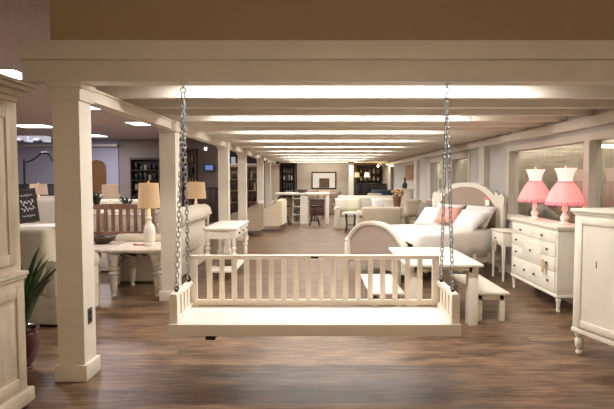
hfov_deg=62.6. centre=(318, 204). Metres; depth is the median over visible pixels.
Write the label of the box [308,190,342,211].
sofa
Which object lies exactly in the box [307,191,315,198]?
throw pillow
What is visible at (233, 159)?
display panel
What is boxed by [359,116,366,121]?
smoke detector
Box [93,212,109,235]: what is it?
sideboard
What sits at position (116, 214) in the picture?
sideboard
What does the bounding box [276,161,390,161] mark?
joist
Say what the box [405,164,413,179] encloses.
framed picture
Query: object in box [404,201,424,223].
armchair
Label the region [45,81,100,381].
column
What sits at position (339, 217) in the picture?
sofa
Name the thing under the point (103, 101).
trim
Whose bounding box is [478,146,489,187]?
trim
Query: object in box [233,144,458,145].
joist
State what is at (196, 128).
joist
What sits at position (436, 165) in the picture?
window
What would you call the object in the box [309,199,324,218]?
chest
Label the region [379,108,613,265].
wall
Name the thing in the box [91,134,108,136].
ceiling light panel
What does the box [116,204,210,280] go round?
sofa
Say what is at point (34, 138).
ceiling fitting
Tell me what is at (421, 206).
throw pillow
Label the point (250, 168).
bookcase
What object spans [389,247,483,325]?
dining table
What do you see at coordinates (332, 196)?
cushion
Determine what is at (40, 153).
frame
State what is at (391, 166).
door
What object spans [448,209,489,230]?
bed pillow
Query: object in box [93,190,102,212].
potted plant
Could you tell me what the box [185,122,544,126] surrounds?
joist
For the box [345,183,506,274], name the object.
bed
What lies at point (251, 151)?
joist
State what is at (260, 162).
column
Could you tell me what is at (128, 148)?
wall
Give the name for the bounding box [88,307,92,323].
outlet plate
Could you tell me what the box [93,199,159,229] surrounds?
sofa
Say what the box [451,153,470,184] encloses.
window
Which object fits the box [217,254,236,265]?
basket
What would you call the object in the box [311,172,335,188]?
framed picture
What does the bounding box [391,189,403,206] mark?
flower pot
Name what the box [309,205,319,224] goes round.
bar stool
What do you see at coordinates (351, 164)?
column
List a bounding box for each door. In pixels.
[92,160,105,193]
[390,165,393,189]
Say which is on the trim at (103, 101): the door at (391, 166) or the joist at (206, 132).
the joist at (206, 132)
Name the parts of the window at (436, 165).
pane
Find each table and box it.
[20,223,54,230]
[94,241,125,287]
[101,242,160,296]
[203,221,248,280]
[204,212,211,225]
[275,192,329,223]
[342,212,355,231]
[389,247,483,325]
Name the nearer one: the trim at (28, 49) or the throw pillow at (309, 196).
the trim at (28, 49)
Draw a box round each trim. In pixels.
[17,144,118,146]
[18,40,613,59]
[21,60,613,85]
[91,90,279,165]
[381,110,613,165]
[413,159,419,199]
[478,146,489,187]
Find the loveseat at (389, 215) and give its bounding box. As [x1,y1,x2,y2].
[355,207,405,224]
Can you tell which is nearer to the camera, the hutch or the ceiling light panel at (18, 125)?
the hutch
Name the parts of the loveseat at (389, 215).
arm, arm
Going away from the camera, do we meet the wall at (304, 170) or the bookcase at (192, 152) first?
the bookcase at (192, 152)
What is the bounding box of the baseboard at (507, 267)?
[488,261,572,304]
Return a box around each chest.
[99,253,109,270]
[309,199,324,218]
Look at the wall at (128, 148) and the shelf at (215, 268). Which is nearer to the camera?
the shelf at (215, 268)
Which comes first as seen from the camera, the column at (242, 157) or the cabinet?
the cabinet
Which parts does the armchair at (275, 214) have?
arm, backrest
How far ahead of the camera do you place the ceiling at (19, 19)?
8.73 m
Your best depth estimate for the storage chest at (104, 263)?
8.33 m
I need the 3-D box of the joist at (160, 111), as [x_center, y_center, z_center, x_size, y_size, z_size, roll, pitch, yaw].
[0.575,-1.109,5.788,5.130,0.176,0.075,0,3,0]
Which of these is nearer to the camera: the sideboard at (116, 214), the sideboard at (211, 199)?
the sideboard at (116, 214)
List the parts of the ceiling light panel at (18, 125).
frame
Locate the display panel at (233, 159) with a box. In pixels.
[231,157,235,163]
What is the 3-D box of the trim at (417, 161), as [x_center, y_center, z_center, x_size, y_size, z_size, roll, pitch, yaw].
[3.100,-0.351,15.942,0.100,2.160,0.450,0,3,0]
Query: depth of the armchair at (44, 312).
5.25 m
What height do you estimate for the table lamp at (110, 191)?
0.667 m
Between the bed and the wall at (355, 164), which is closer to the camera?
the bed
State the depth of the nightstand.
7.60 m
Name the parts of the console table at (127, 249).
leg, leg, leg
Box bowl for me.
[94,235,115,243]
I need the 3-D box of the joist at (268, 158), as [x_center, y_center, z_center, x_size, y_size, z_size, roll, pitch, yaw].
[0.575,-1.774,18.686,5.130,0.176,0.075,0,3,0]
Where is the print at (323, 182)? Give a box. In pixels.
[319,178,328,187]
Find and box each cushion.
[158,213,160,233]
[323,190,339,197]
[329,193,336,202]
[340,212,353,216]
[358,197,374,208]
[407,220,415,223]
[408,202,424,219]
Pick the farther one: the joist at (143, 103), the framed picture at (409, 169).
the framed picture at (409, 169)
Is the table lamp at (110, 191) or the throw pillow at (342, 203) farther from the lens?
the throw pillow at (342, 203)
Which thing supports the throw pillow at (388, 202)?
on the sofa at (339, 217)
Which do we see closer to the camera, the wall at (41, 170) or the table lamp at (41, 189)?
the table lamp at (41, 189)
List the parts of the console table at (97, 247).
leg, leg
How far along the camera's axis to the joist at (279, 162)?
22.95 m
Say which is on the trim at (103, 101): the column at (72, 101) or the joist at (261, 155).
the joist at (261, 155)
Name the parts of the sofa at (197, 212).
arm, arm, backrest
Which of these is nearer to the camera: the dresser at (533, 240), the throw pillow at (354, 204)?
the dresser at (533, 240)
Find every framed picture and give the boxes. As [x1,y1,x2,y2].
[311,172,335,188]
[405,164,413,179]
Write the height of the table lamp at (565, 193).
0.706 m
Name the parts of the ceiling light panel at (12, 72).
frame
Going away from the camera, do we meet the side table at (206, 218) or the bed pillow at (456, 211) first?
the bed pillow at (456, 211)
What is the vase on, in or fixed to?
on the sideboard at (408, 193)
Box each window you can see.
[429,158,443,199]
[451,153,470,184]
[506,129,613,223]
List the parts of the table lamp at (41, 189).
lamp shade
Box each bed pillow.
[414,207,440,224]
[434,207,461,223]
[437,203,464,223]
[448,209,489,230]
[466,205,496,229]
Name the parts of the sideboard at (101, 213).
door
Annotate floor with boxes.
[27,212,613,408]
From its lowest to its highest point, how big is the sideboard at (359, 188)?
1.321 m
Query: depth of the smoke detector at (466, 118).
6.34 m
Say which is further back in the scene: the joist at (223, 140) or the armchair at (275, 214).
the armchair at (275, 214)
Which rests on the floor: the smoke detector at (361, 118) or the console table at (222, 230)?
the console table at (222, 230)
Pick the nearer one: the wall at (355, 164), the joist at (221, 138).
the joist at (221, 138)
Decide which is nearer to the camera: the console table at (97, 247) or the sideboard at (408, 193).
the console table at (97, 247)
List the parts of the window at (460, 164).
pane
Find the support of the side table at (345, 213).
on the floor
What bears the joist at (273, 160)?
on the trim at (103, 101)
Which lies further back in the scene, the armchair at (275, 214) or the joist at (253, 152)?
the armchair at (275, 214)
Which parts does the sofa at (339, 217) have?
arm, backrest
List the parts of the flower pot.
pot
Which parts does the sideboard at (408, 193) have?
door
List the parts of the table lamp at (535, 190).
lamp shade, lamp shade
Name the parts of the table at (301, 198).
panel, leg, leg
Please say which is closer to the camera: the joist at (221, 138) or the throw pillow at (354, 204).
the joist at (221, 138)
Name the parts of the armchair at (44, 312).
backrest, arm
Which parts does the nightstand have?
leg, drawer, leg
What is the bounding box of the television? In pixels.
[204,164,213,170]
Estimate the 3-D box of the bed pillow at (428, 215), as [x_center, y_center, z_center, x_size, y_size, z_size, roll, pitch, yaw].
[2.076,0.222,9.100,0.355,0.334,0.620,-3,4,-42]
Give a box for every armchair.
[20,227,99,324]
[35,196,54,222]
[231,201,263,235]
[263,199,286,231]
[322,192,336,214]
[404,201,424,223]
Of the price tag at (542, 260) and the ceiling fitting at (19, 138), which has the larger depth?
the ceiling fitting at (19, 138)
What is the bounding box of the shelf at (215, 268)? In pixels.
[212,259,243,272]
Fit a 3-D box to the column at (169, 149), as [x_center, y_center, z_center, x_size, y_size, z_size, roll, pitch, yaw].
[-1.887,0.084,6.453,0.260,2.267,0.260,0,3,0]
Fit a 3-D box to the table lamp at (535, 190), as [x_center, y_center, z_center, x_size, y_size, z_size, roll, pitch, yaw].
[2.942,-0.156,6.851,0.446,0.706,0.446,1,3,17]
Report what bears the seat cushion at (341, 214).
on the sofa at (339, 217)
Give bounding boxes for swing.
[168,83,461,339]
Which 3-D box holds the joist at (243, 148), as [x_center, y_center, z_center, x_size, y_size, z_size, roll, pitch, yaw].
[0.575,-1.458,12.544,5.130,0.176,0.075,0,3,0]
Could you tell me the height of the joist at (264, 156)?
0.176 m
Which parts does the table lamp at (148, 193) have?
lamp shade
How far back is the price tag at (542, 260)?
6.08 m
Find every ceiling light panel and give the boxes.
[0,68,21,78]
[17,124,51,127]
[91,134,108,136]
[124,121,147,124]
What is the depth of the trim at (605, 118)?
7.11 m
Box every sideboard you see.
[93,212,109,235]
[108,213,146,235]
[198,187,218,221]
[354,183,385,194]
[395,188,413,211]
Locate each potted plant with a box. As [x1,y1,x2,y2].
[21,243,55,370]
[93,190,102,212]
[119,195,135,213]
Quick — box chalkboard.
[19,188,39,223]
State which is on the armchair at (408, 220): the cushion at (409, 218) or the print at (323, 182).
the cushion at (409, 218)
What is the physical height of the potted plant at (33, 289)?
0.996 m
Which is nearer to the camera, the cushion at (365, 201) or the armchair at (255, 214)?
the armchair at (255, 214)
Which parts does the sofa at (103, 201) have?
backrest, arm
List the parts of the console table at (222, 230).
leg, leg, leg, leg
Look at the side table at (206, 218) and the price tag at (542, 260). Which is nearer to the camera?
the price tag at (542, 260)
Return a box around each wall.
[17,139,119,193]
[49,0,613,39]
[119,139,217,206]
[230,151,278,163]
[264,165,278,207]
[279,163,376,196]
[297,163,348,194]
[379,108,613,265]
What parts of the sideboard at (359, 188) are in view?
door, door, door, door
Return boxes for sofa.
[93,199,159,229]
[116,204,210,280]
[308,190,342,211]
[334,195,393,228]
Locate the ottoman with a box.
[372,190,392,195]
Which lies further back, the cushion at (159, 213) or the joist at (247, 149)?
the joist at (247, 149)
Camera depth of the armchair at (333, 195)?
21.87 m
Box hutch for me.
[0,73,37,408]
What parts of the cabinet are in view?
leg, plinth moulding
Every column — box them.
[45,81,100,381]
[157,121,181,300]
[217,142,231,254]
[237,149,248,240]
[256,156,264,207]
[265,159,271,207]
[348,162,353,194]
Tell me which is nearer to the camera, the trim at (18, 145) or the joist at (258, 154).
the joist at (258, 154)
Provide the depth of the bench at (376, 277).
5.80 m
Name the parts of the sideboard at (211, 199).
door, door, door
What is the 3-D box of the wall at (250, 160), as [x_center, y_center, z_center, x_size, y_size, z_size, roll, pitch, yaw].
[-2.976,-2.155,21.893,2.556,0.850,0.050,0,3,0]
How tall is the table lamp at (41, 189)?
0.685 m
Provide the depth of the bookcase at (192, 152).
18.35 m
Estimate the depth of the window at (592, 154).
6.50 m
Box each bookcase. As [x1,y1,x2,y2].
[130,158,159,209]
[181,148,197,206]
[230,165,237,214]
[247,165,256,207]
[280,163,295,196]
[356,165,381,182]
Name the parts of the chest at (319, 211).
drawer, drawer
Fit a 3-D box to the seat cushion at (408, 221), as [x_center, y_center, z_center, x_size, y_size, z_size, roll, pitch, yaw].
[2.621,0.487,12.993,0.640,0.130,0.650,0,3,7]
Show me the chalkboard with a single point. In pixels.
(28, 205)
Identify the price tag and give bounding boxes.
[485,197,489,205]
[541,259,543,272]
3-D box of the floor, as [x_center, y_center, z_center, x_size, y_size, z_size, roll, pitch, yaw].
[-4.250,0.916,13.315,21.500,0.100,33.500,0,3,0]
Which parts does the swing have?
chain, arm, chain, backrest, seat frame, seat, chain, arm, chain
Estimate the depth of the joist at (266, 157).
17.42 m
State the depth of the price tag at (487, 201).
8.52 m
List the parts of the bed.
footboard post, footboard panel, footboard moulding, footboard frame, headboard post, headboard panel, headboard frame, rail, headboard post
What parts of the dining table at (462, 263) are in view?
leg, leg, leg, leg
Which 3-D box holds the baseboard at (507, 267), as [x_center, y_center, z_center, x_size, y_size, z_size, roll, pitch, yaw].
[3.140,0.870,12.061,0.020,0.120,18.000,0,3,0]
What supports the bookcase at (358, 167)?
on the floor
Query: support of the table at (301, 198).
on the floor
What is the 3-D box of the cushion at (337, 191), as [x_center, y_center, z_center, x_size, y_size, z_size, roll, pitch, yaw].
[0.603,-0.427,24.110,0.830,0.510,0.180,0,3,0]
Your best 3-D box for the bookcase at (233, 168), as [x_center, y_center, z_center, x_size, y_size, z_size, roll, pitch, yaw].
[-3.559,-0.607,21.492,0.723,2.099,0.380,0,3,0]
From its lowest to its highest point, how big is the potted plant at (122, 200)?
0.399 m
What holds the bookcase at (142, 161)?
on the floor
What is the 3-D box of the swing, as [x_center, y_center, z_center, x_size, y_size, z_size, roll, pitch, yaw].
[-0.026,0.032,3.877,2.115,1.896,0.580,0,3,0]
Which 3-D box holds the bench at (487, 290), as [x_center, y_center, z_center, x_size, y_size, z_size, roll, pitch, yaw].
[1.875,1.083,5.975,0.376,0.322,1.070,0,3,0]
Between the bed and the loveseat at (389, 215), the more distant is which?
the loveseat at (389, 215)
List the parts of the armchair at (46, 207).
backrest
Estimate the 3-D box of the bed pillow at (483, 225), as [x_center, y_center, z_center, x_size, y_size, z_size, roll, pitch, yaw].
[2.671,0.210,8.545,0.302,0.374,0.680,-2,3,-28]
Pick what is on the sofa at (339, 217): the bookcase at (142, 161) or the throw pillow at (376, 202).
the throw pillow at (376, 202)
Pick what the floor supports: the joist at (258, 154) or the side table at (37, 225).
the side table at (37, 225)
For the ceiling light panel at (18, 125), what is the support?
attached to the ceiling at (19, 19)
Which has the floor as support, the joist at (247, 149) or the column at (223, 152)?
the column at (223, 152)
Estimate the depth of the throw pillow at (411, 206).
12.66 m
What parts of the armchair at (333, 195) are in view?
arm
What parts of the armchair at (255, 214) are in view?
backrest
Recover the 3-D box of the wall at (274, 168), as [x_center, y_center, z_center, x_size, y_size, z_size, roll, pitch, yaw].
[-2.976,-0.655,21.945,2.556,2.150,0.100,0,3,0]
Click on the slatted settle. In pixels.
(120, 207)
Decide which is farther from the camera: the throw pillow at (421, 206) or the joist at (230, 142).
the throw pillow at (421, 206)
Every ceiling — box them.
[0,0,191,138]
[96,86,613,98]
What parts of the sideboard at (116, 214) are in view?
door, door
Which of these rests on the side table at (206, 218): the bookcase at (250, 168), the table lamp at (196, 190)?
the table lamp at (196, 190)
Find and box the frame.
[23,152,52,188]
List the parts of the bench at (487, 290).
leg, leg, seat, leg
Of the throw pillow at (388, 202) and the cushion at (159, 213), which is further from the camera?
the throw pillow at (388, 202)
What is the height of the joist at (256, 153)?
0.176 m
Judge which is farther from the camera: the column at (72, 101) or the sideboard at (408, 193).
the sideboard at (408, 193)
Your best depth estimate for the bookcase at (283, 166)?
24.10 m
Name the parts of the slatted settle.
rail, rail, leg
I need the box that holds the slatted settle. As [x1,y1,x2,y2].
[93,204,154,240]
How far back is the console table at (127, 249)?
6.62 m
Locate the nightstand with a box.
[491,228,511,281]
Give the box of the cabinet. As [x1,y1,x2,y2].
[570,207,613,354]
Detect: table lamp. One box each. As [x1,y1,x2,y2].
[29,182,47,197]
[102,183,118,210]
[138,180,159,245]
[186,180,205,203]
[517,167,548,218]
[544,165,585,224]
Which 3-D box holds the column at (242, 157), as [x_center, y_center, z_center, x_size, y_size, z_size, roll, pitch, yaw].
[-1.887,-0.233,12.605,0.260,2.267,0.260,0,3,0]
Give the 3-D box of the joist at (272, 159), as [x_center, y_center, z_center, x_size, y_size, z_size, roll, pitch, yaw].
[0.575,-1.806,19.300,5.130,0.176,0.075,0,3,0]
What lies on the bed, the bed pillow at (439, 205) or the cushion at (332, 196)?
the bed pillow at (439, 205)
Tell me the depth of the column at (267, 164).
18.99 m
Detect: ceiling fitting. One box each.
[17,136,32,142]
[29,136,50,141]
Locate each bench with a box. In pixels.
[361,274,403,305]
[452,274,509,320]
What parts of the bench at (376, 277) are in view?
leg, seat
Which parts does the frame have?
post, rail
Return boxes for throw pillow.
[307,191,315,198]
[335,198,347,211]
[348,198,360,211]
[371,198,383,206]
[384,198,393,206]
[403,199,420,216]
[415,203,431,217]
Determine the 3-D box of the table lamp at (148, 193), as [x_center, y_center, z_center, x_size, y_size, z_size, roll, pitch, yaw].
[-2.323,0.117,6.941,0.302,0.904,0.302,0,3,0]
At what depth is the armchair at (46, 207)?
8.57 m
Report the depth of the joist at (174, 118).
6.37 m
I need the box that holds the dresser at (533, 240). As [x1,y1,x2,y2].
[510,217,574,311]
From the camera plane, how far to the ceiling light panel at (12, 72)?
6.79 m
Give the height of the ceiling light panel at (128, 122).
0.027 m
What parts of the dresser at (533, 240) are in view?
leg, drawer, drawer, drawer, drawer, raised panel, cupboard door, drawer, drawer, drawer, drawer, leg, panel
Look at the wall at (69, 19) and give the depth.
3.73 m
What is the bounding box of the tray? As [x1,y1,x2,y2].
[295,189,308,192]
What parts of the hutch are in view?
door, door, waist moulding, crown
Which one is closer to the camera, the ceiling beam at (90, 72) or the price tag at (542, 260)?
the ceiling beam at (90, 72)
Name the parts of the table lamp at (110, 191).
lamp shade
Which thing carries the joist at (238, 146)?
on the trim at (103, 101)
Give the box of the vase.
[402,178,406,188]
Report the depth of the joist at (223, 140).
10.05 m
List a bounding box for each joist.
[123,99,613,107]
[144,108,593,115]
[163,116,566,121]
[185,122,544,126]
[191,127,526,130]
[201,131,510,133]
[208,134,497,136]
[216,137,485,139]
[223,140,475,141]
[230,142,466,143]
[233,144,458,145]
[238,146,450,147]
[243,148,443,148]
[247,149,438,150]
[251,151,433,151]
[253,152,428,152]
[256,153,423,153]
[258,154,419,154]
[261,155,415,155]
[264,156,412,156]
[266,157,408,157]
[268,158,402,158]
[272,159,399,159]
[273,160,395,160]
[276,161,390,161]
[279,162,386,162]
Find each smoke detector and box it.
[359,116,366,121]
[463,116,470,121]

